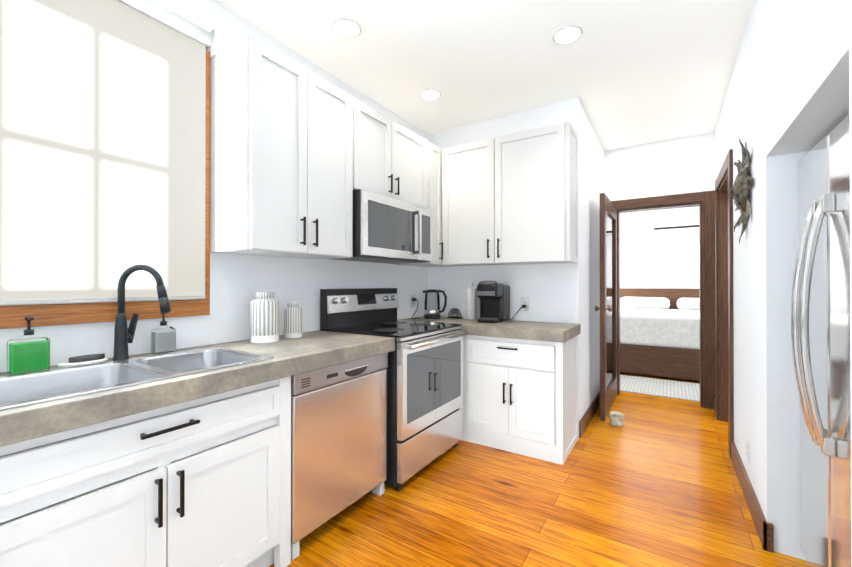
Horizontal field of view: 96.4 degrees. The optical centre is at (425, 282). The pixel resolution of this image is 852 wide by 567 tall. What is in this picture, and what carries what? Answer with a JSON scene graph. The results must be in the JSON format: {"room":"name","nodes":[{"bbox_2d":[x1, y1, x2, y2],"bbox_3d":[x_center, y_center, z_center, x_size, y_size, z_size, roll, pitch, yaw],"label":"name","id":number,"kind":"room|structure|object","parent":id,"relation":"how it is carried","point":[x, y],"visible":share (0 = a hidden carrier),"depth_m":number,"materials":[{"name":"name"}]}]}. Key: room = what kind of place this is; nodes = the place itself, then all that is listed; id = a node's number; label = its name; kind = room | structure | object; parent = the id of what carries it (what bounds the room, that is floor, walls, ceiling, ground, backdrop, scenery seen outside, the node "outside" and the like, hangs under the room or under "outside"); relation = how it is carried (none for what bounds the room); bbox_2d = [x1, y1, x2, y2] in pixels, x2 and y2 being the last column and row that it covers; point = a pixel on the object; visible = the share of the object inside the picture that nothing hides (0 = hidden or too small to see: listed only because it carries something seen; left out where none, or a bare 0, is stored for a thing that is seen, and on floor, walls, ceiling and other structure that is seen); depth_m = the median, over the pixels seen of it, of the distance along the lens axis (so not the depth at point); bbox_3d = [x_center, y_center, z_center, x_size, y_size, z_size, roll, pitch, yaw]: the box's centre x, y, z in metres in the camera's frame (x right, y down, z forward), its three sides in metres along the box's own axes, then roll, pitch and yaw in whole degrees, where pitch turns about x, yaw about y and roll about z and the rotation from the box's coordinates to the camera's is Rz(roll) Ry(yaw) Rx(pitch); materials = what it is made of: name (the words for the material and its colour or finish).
{"room":"kitchen","nodes":[
{"label":"kitchen","id":0,"kind":"room"},
{"bbox_2d":[0,0,427,371],"bbox_3d":[-1.451,-0.124,1.537,0.140,2.660,5.520,0,0,33],"label":"wall","id":1,"kind":"structure","parent":0,"point":[238,282],"depth_m":2.09,"materials":[{"name":"paint"}]},
{"bbox_2d":[0,47,209,328],"bbox_3d":[-1.439,-0.536,1.407,0.021,1.397,1.252,0,0,33],"label":"window","id":2,"kind":"structure","parent":1,"relation":"in","point":[12,316],"depth_m":1.63,"materials":[{"name":"brown wood"}]},
{"bbox_2d":[0,0,214,305],"bbox_3d":[-1.402,-0.587,1.400,0.088,1.335,1.199,0,0,33],"label":"roller blind","id":3,"kind":"object","parent":2,"relation":"attached to","point":[102,143],"visible":0.98,"depth_m":1.55,"materials":[{"name":"fabric"}]},
{"bbox_2d":[210,36,365,258],"bbox_3d":[-0.759,-0.649,2.172,0.340,0.992,0.760,0,0,33],"label":"upper cabinet","id":4,"kind":"object","parent":1,"relation":"attached to","point":[299,154],"depth_m":1.93,"materials":[{"name":"white wood"}]},
{"bbox_2d":[366,105,397,199],"bbox_3d":[-0.471,-0.860,2.623,0.340,0.568,0.442,0,0,33],"label":"upper cabinet","id":5,"kind":"object","parent":1,"relation":"attached to","point":[381,131],"depth_m":2.59,"materials":[{"name":"white wood"}]},
{"bbox_2d":[333,189,431,263],"bbox_3d":[-0.320,-0.364,2.756,0.449,0.415,0.808,0,0,33],"label":"over-the-range microwave","id":6,"kind":"object","parent":5,"relation":"attached to","point":[388,230],"visible":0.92,"depth_m":2.56,"materials":[{"name":"silver metal"}]},
{"bbox_2d":[398,124,429,209],"bbox_3d":[-0.271,-0.858,2.937,0.340,0.568,0.534,0,0,33],"label":"upper cabinet","id":7,"kind":"object","parent":1,"relation":"attached to","point":[413,150],"depth_m":2.91,"materials":[{"name":"white wood"}]},
{"bbox_2d":[410,295,421,318],"bbox_3d":[-0.099,0.219,3.390,0.136,0.204,0.188,0,0,33],"label":"outlet","id":8,"kind":"object","parent":1,"relation":"attached to","point":[413,299],"visible":1,"depth_m":3.45,"materials":[{"name":"white plastic"}]},
{"bbox_2d":[394,143,441,266],"bbox_3d":[-0.088,-0.645,3.222,0.340,0.992,0.284,0,0,33],"label":"upper cabinet","id":9,"kind":"object","parent":1,"relation":"attached to","point":[435,152],"depth_m":3.20,"materials":[{"name":"white wood"}]},
{"bbox_2d":[442,242,450,266],"bbox_3d":[0.063,-0.644,3.459,0.340,0.992,0.369,0,0,33],"label":"upper cabinet","id":10,"kind":"object","parent":1,"relation":"attached to","point":[442,242],"depth_m":3.25,"materials":[{"name":"white wood"}]},
{"bbox_2d":[212,0,753,150],"bbox_3d":[1.398,-1.500,2.527,4.800,0.100,10.250,0,0,33],"label":"ceiling","id":11,"kind":"structure","parent":0,"point":[628,73],"depth_m":2.43,"materials":[{"name":"paint"}]},
{"bbox_2d":[331,18,361,38],"bbox_3d":[-0.454,-1.448,2.174,0.170,0.006,0.170,0,0,33],"label":"recessed light","id":12,"kind":"object","parent":11,"relation":"in","point":[346,28],"visible":1,"depth_m":2.17,"materials":[{"name":"white plastic"}]},
{"bbox_2d":[419,89,440,99],"bbox_3d":[0.031,-1.444,2.932,0.170,0.006,0.170,0,0,33],"label":"recessed light","id":13,"kind":"object","parent":11,"relation":"in","point":[429,94],"visible":1,"depth_m":2.92,"materials":[{"name":"white plastic"}]},
{"bbox_2d":[552,25,582,44],"bbox_3d":[0.830,-1.447,2.232,0.170,0.006,0.170,0,0,33],"label":"recessed light","id":14,"kind":"object","parent":11,"relation":"in","point":[569,34],"visible":1,"depth_m":2.22,"materials":[{"name":"white plastic"}]},
{"bbox_2d":[428,97,581,420],"bbox_3d":[0.640,-0.116,3.392,1.385,2.660,0.140,0,0,33],"label":"wall","id":15,"kind":"structure","parent":0,"point":[553,292],"depth_m":3.17,"materials":[{"name":"paint"}]},
{"bbox_2d":[442,122,577,265],"bbox_3d":[0.650,-0.646,3.092,1.040,0.993,0.355,0,0,33],"label":"upper cabinet","id":16,"kind":"object","parent":15,"relation":"attached to","point":[510,199],"visible":1,"depth_m":2.92,"materials":[{"name":"white wood"}]},
{"bbox_2d":[510,297,528,319],"bbox_3d":[0.771,0.223,3.171,0.147,0.193,0.086,0,0,33],"label":"outlet","id":17,"kind":"object","parent":15,"relation":"attached to","point":[524,303],"visible":1,"depth_m":3.17,"materials":[{"name":"white plastic"}]},
{"bbox_2d":[269,372,808,566],"bbox_3d":[1.398,1.240,2.516,4.800,0.060,10.250,0,0,33],"label":"floor","id":18,"kind":"structure","parent":0,"point":[653,481],"depth_m":2.02,"materials":[{"name":"orange wood"}]},
{"bbox_2d":[0,445,7,566],"bbox_3d":[-1.566,0.796,0.656,0.608,0.814,1.019,0,0,33],"label":"base cabinet","id":19,"kind":"object","parent":18,"relation":"on","point":[4,449],"depth_m":0.93,"materials":[{"name":"white wood"}]},
{"bbox_2d":[0,330,394,446],"bbox_3d":[-1.137,0.353,1.290,0.650,0.075,2.546,0,0,33],"label":"countertop","id":20,"kind":"structure","parent":19,"relation":"on","point":[311,351],"depth_m":1.29,"materials":[{"name":"concrete"}]},
{"bbox_2d":[7,316,49,374],"bbox_3d":[-1.397,0.218,1.340,0.068,0.193,0.100,0,0,33],"label":"soap bottle","id":21,"kind":"object","parent":20,"relation":"on","point":[29,356],"visible":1,"depth_m":1.33,"materials":[{"name":"green glass"}]},
{"bbox_2d":[58,353,107,367],"bbox_3d":[-1.321,0.300,1.470,0.070,0.030,0.150,0,0,33],"label":"soap dish","id":22,"kind":"object","parent":20,"relation":"on","point":[85,359],"visible":0.96,"depth_m":1.45,"materials":[{"name":"white ceramic"}]},
{"bbox_2d":[0,347,273,456],"bbox_3d":[-1.060,0.404,1.332,0.467,0.190,0.900,0,0,33],"label":"double-bowl sink","id":23,"kind":"object","parent":20,"relation":"in","point":[23,389],"visible":0.38,"depth_m":1.38,"materials":[{"name":"silver metal"}]},
{"bbox_2d":[112,264,170,360],"bbox_3d":[-1.167,0.121,1.559,0.220,0.389,0.142,0,0,33],"label":"gooseneck faucet","id":24,"kind":"object","parent":20,"relation":"on","point":[124,333],"visible":1,"depth_m":1.55,"materials":[{"name":"black metal"}]},
{"bbox_2d":[151,313,175,353],"bbox_3d":[-1.175,0.223,1.709,0.065,0.186,0.085,0,0,33],"label":"clear soap bottle","id":25,"kind":"object","parent":20,"relation":"on","point":[164,341],"visible":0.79,"depth_m":1.70,"materials":[{"name":"clear glass"}]},
{"bbox_2d":[250,292,278,342],"bbox_3d":[-0.865,0.185,2.045,0.145,0.265,0.145,0,0,33],"label":"canister","id":26,"kind":"object","parent":20,"relation":"on","point":[264,317],"visible":1,"depth_m":1.99,"materials":[{"name":"ceramic"}]},
{"bbox_2d":[284,302,301,337],"bbox_3d":[-0.769,0.216,2.203,0.101,0.205,0.101,0,0,33],"label":"canister","id":27,"kind":"object","parent":20,"relation":"on","point":[292,319],"visible":1,"depth_m":2.16,"materials":[{"name":"ceramic"}]},
{"bbox_2d":[8,376,290,566],"bbox_3d":[-1.101,0.799,1.383,0.608,0.814,0.987,0,0,33],"label":"base cabinet","id":28,"kind":"object","parent":18,"relation":"on","point":[208,484],"depth_m":1.23,"materials":[{"name":"white wood"}]},
{"bbox_2d":[291,352,387,559],"bbox_3d":[-0.638,0.803,2.066,0.597,0.811,0.649,0,0,33],"label":"dishwasher","id":29,"kind":"object","parent":18,"relation":"on","point":[338,438],"visible":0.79,"depth_m":1.84,"materials":[{"name":"silver metal"}]},
{"bbox_2d":[320,288,468,490],"bbox_3d":[-0.190,0.628,2.659,0.733,1.165,0.771,0,0,33],"label":"range","id":30,"kind":"object","parent":18,"relation":"on","point":[425,396],"visible":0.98,"depth_m":2.47,"materials":[{"name":"silver metal"}]},
{"bbox_2d":[461,335,578,464],"bbox_3d":[0.714,0.805,2.949,0.784,0.814,0.518,0,0,33],"label":"base cabinet","id":31,"kind":"object","parent":18,"relation":"on","point":[520,396],"visible":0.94,"depth_m":2.68,"materials":[{"name":"white wood"}]},
{"bbox_2d":[399,316,580,342],"bbox_3d":[0.447,0.360,3.073,1.398,0.075,0.599,0,0,33],"label":"countertop","id":32,"kind":"structure","parent":31,"relation":"on","point":[543,331],"depth_m":2.76,"materials":[{"name":"concrete"}]},
{"bbox_2d":[423,289,446,318],"bbox_3d":[0.071,0.193,3.399,0.194,0.260,0.156,0,0,33],"label":"glass kettle","id":33,"kind":"object","parent":32,"relation":"on","point":[430,313],"visible":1,"depth_m":3.39,"materials":[{"name":"black glass"}]},
{"bbox_2d":[447,308,461,318],"bbox_3d":[0.258,0.278,3.410,0.120,0.090,0.060,0,0,33],"label":"holder","id":34,"kind":"object","parent":32,"relation":"on","point":[456,316],"visible":1,"depth_m":3.40,"materials":[{"name":"black metal"}]},
{"bbox_2d":[464,282,476,319],"bbox_3d":[0.404,0.162,3.352,0.144,0.322,0.144,0,0,33],"label":"paper towel roll","id":35,"kind":"object","parent":32,"relation":"on","point":[470,303],"visible":0.75,"depth_m":3.30,"materials":[{"name":"white paper"}]},
{"bbox_2d":[475,281,509,322],"bbox_3d":[0.532,0.155,3.146,0.242,0.335,0.310,0,0,33],"label":"pod coffee maker","id":36,"kind":"object","parent":32,"relation":"on","point":[492,301],"visible":1,"depth_m":3.07,"materials":[{"name":"black plastic"}]},
{"bbox_2d":[609,411,623,426],"bbox_3d":[1.620,1.157,3.235,0.116,0.110,0.126,0,0,33],"label":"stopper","id":37,"kind":"object","parent":18,"relation":"on","point":[616,418],"visible":1,"depth_m":3.20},
{"bbox_2d":[620,288,699,380],"bbox_3d":[3.643,0.663,5.593,1.840,1.120,2.112,0,0,33],"label":"bed","id":38,"kind":"object","parent":18,"relation":"on","point":[659,332],"visible":0.33,"depth_m":4.89,"materials":[{"name":"white fabric"}]},
{"bbox_2d":[620,375,699,401],"bbox_3d":[2.927,1.209,4.257,2.030,0.015,0.810,0,0,33],"label":"bedroom rug","id":39,"kind":"object","parent":18,"relation":"on","point":[666,388],"visible":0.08,"depth_m":4.35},
{"bbox_2d":[791,115,850,566],"bbox_3d":[1.605,0.337,1.122,0.726,1.735,0.907,0,0,33],"label":"refrigerator","id":40,"kind":"object","parent":18,"relation":"on","point":[820,319],"visible":1,"depth_m":1.33,"materials":[{"name":"silver metal"}]},
{"bbox_2d":[582,105,604,416],"bbox_3d":[1.590,-0.115,3.723,0.140,2.660,1.440,0,0,33],"label":"wall","id":41,"kind":"structure","parent":0,"point":[593,169],"depth_m":3.42,"materials":[{"name":"paint"}]},
{"bbox_2d":[579,391,599,437],"bbox_3d":[1.584,1.152,3.561,0.016,0.125,1.430,0,0,33],"label":"baseboard","id":42,"kind":"structure","parent":41,"relation":"attached to","point":[587,417],"depth_m":3.26,"materials":[{"name":"brown wood"}]},
{"bbox_2d":[595,193,616,420],"bbox_3d":[1.784,0.214,3.704,0.142,1.978,0.930,0,0,33],"label":"bedroom door","id":43,"kind":"structure","parent":41,"relation":"in","point":[608,303],"depth_m":3.58,"materials":[{"name":"brown wood"}]},
{"bbox_2d":[620,206,698,288],"bbox_3d":[4.375,-0.104,6.547,2.760,2.660,0.140,0,0,33],"label":"wall","id":44,"kind":"structure","parent":0,"point":[649,258],"depth_m":6.65,"materials":[{"name":"paint"}]},
{"bbox_2d":[651,212,698,231],"bbox_3d":[4.264,-1.009,6.386,0.830,0.291,0.253,0,0,33],"label":"air conditioner","id":45,"kind":"object","parent":44,"relation":"attached to","point":[677,221],"visible":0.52,"depth_m":6.36,"materials":[{"name":"white plastic"}]},
{"bbox_2d":[605,132,714,208],"bbox_3d":[2.465,-0.114,3.935,1.105,2.660,0.140,0,0,33],"label":"wall","id":46,"kind":"structure","parent":0,"point":[682,165],"depth_m":3.89,"materials":[{"name":"paint"}]},
{"bbox_2d":[611,191,710,408],"bbox_3d":[2.409,0.169,3.957,0.945,2.095,0.160,0,0,33],"label":"door frame","id":47,"kind":"structure","parent":46,"relation":"attached to","point":[701,199],"depth_m":3.71,"materials":[{"name":"brown wood"}]},
{"bbox_2d":[715,0,851,566],"bbox_3d":[1.359,-0.127,0.595,0.910,2.660,6.960,0,0,33],"label":"wall","id":48,"kind":"structure","parent":0,"point":[786,106],"depth_m":1.70,"materials":[{"name":"paint"}]},
{"bbox_2d":[711,149,733,458],"bbox_3d":[2.421,0.150,2.988,0.160,2.125,0.990,0,0,33],"label":"door frame","id":49,"kind":"structure","parent":48,"relation":"attached to","point":[716,328],"depth_m":3.32,"materials":[{"name":"brown wood"}]},
{"bbox_2d":[730,138,752,242],"bbox_3d":[1.779,-0.521,2.167,0.070,0.600,0.600,0,0,33],"label":"wall art","id":50,"kind":"object","parent":48,"relation":"attached to","point":[740,191],"visible":1,"depth_m":2.10,"materials":[{"name":"grey metal"}]},
{"bbox_2d":[746,438,748,462],"bbox_3d":[1.789,0.934,2.119,0.007,0.114,0.070,0,0,33],"label":"outlet","id":51,"kind":"object","parent":48,"relation":"attached to","point":[747,449],"visible":1,"depth_m":2.11,"materials":[{"name":"white plastic"}]},
{"bbox_2d":[731,441,773,552],"bbox_3d":[1.819,1.146,2.149,0.036,0.125,1.056,0,0,33],"label":"baseboard","id":52,"kind":"structure","parent":48,"relation":"attached to","point":[764,529],"depth_m":1.91,"materials":[{"name":"brown wood"}]}
]}

